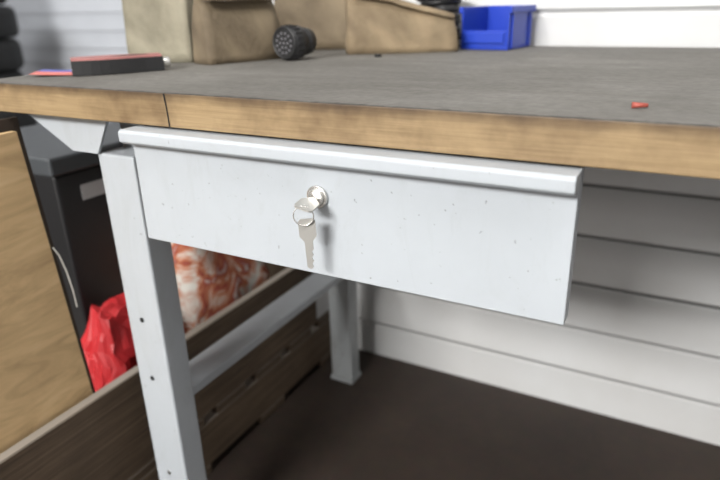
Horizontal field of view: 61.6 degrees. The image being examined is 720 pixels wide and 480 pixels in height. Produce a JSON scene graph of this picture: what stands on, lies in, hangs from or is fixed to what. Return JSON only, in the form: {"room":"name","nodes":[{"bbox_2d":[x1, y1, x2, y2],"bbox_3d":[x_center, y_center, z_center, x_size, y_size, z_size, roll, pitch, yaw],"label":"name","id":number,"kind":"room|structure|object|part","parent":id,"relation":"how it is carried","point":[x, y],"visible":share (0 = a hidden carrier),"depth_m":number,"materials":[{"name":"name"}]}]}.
{"room":"workshop","nodes":[
{"label":"workshop","id":0,"kind":"room"},
{"bbox_2d":[0,0,127,123],"bbox_3d":[-2.021,-2.127,4.005,5.380,3.000,0.080,10,24,27],"label":"wall","id":1,"kind":"structure","parent":0,"point":[51,32],"depth_m":4.25,"materials":[{"name":"paint"}]},
{"bbox_2d":[206,349,719,479],"bbox_3d":[-1.976,1.074,0.054,10.000,0.050,8.450,10,24,27],"label":"floor","id":2,"kind":"structure","parent":0,"point":[399,420],"depth_m":1.39,"materials":[{"name":"concrete"}]},
{"bbox_2d":[128,311,331,479],"bbox_3d":[-0.698,0.391,1.430,0.800,0.144,1.200,10,24,27],"label":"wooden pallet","id":3,"kind":"object","parent":2,"relation":"on","point":[258,397],"visible":0.25,"depth_m":1.43,"materials":[{"name":"brown wood"}]},
{"bbox_2d":[0,117,94,453],"bbox_3d":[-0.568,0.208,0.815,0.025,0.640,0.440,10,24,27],"label":"plywood sheet","id":4,"kind":"object","parent":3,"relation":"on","point":[43,374],"visible":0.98,"depth_m":0.91,"materials":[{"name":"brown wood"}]},
{"bbox_2d":[20,122,125,346],"bbox_3d":[-0.602,0.013,1.433,0.350,0.550,0.430,10,24,27],"label":"storage box","id":5,"kind":"object","parent":3,"relation":"on","point":[69,183],"visible":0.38,"depth_m":1.18,"materials":[{"name":"black plastic"}]},
{"bbox_3d":[-0.608,-0.226,1.339,0.350,0.035,0.430,10,24,27],"label":"lid","id":6,"kind":"part","parent":5,"relation":"part of","materials":[{"name":"grey plastic"}]},
{"bbox_2d":[83,299,137,391],"bbox_3d":[-0.468,0.248,1.202,0.143,0.276,0.173,10,24,27],"label":"plastic bag","id":7,"kind":"object","parent":3,"relation":"on","point":[108,343],"visible":0.31,"depth_m":1.13,"materials":[{"name":"red plastic"}]},
{"bbox_2d":[0,262,328,479],"bbox_3d":[-0.703,0.234,1.368,0.804,0.194,1.200,10,24,27],"label":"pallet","id":8,"kind":"object","parent":3,"relation":"on","point":[106,435],"visible":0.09,"depth_m":1.08,"materials":[{"name":"brown wood"}]},
{"bbox_2d":[171,243,266,333],"bbox_3d":[-0.341,0.112,1.401,0.166,0.377,0.322,14,26,34],"label":"bag","id":9,"kind":"object","parent":3,"relation":"on","point":[208,282],"visible":0.19,"depth_m":1.29,"materials":[{"name":"plastic"}]},
{"bbox_2d":[0,0,719,479],"bbox_3d":[0.522,0.146,0.865,2.020,0.955,0.811,10,24,27],"label":"workbench","id":10,"kind":"object","parent":2,"relation":"on","point":[458,176],"depth_m":0.66,"materials":[{"name":"beech"},{"name":"light grey enamel"},{"name":"grey linoleum"}]},
{"bbox_2d":[30,69,71,74],"bbox_3d":[-0.450,-0.262,0.940,0.100,0.005,0.070,-5,22,-8],"label":"leaflet","id":11,"kind":"object","parent":10,"relation":"on","point":[44,71],"visible":0.61,"depth_m":0.93,"materials":[{"name":"red paper"}]},
{"bbox_2d":[70,53,170,75],"bbox_3d":[-0.372,-0.275,0.940,0.144,0.024,0.062,-11,24,-23],"label":"tool","id":12,"kind":"object","parent":10,"relation":"on","point":[119,63],"visible":1,"depth_m":0.92,"materials":[{"name":"black plastic"}]},
{"bbox_3d":[-0.377,-0.284,0.934,0.130,0.003,0.058,-11,23,-23],"label":"plate","id":13,"kind":"part","parent":12,"relation":"part of","materials":[{"name":"red paint"}]},
{"bbox_3d":[-0.307,-0.282,0.957,0.012,0.017,0.017,-11,23,-23],"label":"knob","id":14,"kind":"part","parent":12,"relation":"part of","materials":[{"name":"silver metal"}]},
{"bbox_3d":[-0.179,-0.248,1.086,0.070,0.060,0.570,10,24,27],"label":"rail","id":15,"kind":"part","parent":10,"relation":"part of","materials":[{"name":"white metal"}]},
{"bbox_3d":[-0.315,0.223,0.981,0.070,0.745,0.045,10,24,27],"label":"leg","id":16,"kind":"part","parent":10,"relation":"part of","materials":[{"name":"grey metal"}]},
{"bbox_2d":[121,0,193,62],"bbox_3d":[-0.348,-0.417,1.090,0.134,0.177,0.093,4,22,15],"label":"paper bag","id":17,"kind":"object","parent":10,"relation":"on","point":[163,27],"visible":0.6,"depth_m":1.06,"materials":[{"name":"beige paper"}]},
{"bbox_2d":[190,0,279,64],"bbox_3d":[-0.215,-0.373,1.056,0.152,0.114,0.066,-19,27,-37],"label":"paper bag","id":18,"kind":"object","parent":10,"relation":"on","point":[222,31],"visible":0.95,"depth_m":1.03,"materials":[{"name":"beige paper"}]},
{"bbox_3d":[-0.175,0.157,1.250,0.062,0.017,0.570,10,24,27],"label":"rail","id":19,"kind":"part","parent":10,"relation":"part of","materials":[{"name":"grey metal"}]},
{"bbox_2d":[272,24,316,60],"bbox_3d":[-0.113,-0.348,1.063,0.059,0.059,0.063,14,26,34],"label":"flashlight","id":20,"kind":"object","parent":10,"relation":"on","point":[290,42],"visible":1,"depth_m":1.04,"materials":[{"name":"black plastic"}]},
{"bbox_2d":[293,197,319,268],"bbox_3d":[-0.053,-0.006,0.635,0.022,0.074,0.030,10,24,27],"label":"keys","id":21,"kind":"object","parent":10,"relation":"attached to","point":[307,227],"visible":1,"depth_m":0.63,"materials":[{"name":"silver metal"}]},
{"bbox_2d":[272,0,345,49],"bbox_3d":[-0.086,-0.498,1.287,0.194,0.170,0.084,2,22,10],"label":"paper bag","id":22,"kind":"object","parent":10,"relation":"on","point":[325,18],"visible":0.41,"depth_m":1.26,"materials":[{"name":"beige paper"}]},
{"bbox_3d":[-0.048,-0.012,1.484,0.060,0.798,0.045,10,24,27],"label":"leg","id":23,"kind":"part","parent":10,"relation":"part of","materials":[{"name":"grey metal"}]},
{"bbox_3d":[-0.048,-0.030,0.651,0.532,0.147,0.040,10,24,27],"label":"drawer","id":24,"kind":"part","parent":10,"relation":"part of","materials":[{"name":"grey metal"}]},
{"bbox_2d":[0,45,719,178],"bbox_3d":[0.519,-0.186,0.745,2.020,0.040,0.787,10,24,27],"label":"countertop","id":25,"kind":"structure","parent":10,"relation":"on","point":[564,105],"depth_m":0.66,"materials":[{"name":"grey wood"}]},
{"bbox_2d":[345,0,458,54],"bbox_3d":[0.080,-0.423,1.153,0.219,0.122,0.075,-2,22,0],"label":"paper bag","id":26,"kind":"object","parent":10,"relation":"on","point":[371,26],"visible":1,"depth_m":1.13,"materials":[{"name":"beige paper"}]},
{"bbox_3d":[0.164,-0.458,1.258,0.105,0.104,0.102,10,24,27],"label":"cable coil","id":27,"kind":"part","parent":10,"relation":"part of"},
{"bbox_2d":[459,5,535,49],"bbox_3d":[0.273,-0.423,1.200,0.108,0.078,0.127,13,26,33],"label":"storage bin","id":28,"kind":"object","parent":10,"relation":"on","point":[500,27],"visible":1,"depth_m":1.18,"materials":[{"name":"blue plastic"}]},
{"bbox_2d":[631,102,647,107],"bbox_3d":[0.245,-0.118,0.528,0.013,0.005,0.006,4,22,13],"label":"plug","id":29,"kind":"object","parent":10,"relation":"on","point":[634,104],"visible":1,"depth_m":0.53,"materials":[{"name":"red plastic"}]},
{"bbox_3d":[-2.458,-0.614,4.024,0.627,0.191,0.627,10,24,27],"label":"tire","id":30,"kind":"object","parent":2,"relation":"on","visible":0},
{"bbox_2d":[0,111,37,127],"bbox_3d":[-2.461,-0.790,3.936,0.627,0.191,0.627,10,24,27],"label":"tire","id":31,"kind":"object","parent":30,"relation":"on","point":[24,120],"visible":0.16,"depth_m":3.86,"materials":[{"name":"black rubber"}]},
{"bbox_2d":[0,70,23,78],"bbox_3d":[-2.489,-0.972,3.865,0.627,0.191,0.627,10,24,27],"label":"tire","id":32,"kind":"object","parent":31,"relation":"on","point":[14,73],"visible":0.23,"depth_m":3.81,"materials":[{"name":"black rubber"}]},
{"bbox_2d":[0,38,23,71],"bbox_3d":[-2.477,-1.157,3.802,0.627,0.191,0.627,10,24,27],"label":"tire","id":33,"kind":"object","parent":32,"relation":"on","point":[11,55],"visible":0.98,"depth_m":3.76,"materials":[{"name":"black rubber"}]},
{"bbox_2d":[0,6,18,38],"bbox_3d":[-2.470,-1.339,3.730,0.627,0.191,0.627,10,24,27],"label":"tire","id":34,"kind":"object","parent":33,"relation":"on","point":[9,28],"visible":1,"depth_m":3.71,"materials":[{"name":"black rubber"}]},
{"bbox_2d":[357,0,719,445],"bbox_3d":[1.596,-0.806,0.416,4.620,3.000,0.080,10,24,27],"label":"wall","id":35,"kind":"structure","parent":0,"point":[638,341],"depth_m":1.33,"materials":[{"name":"white paint"}]}
]}

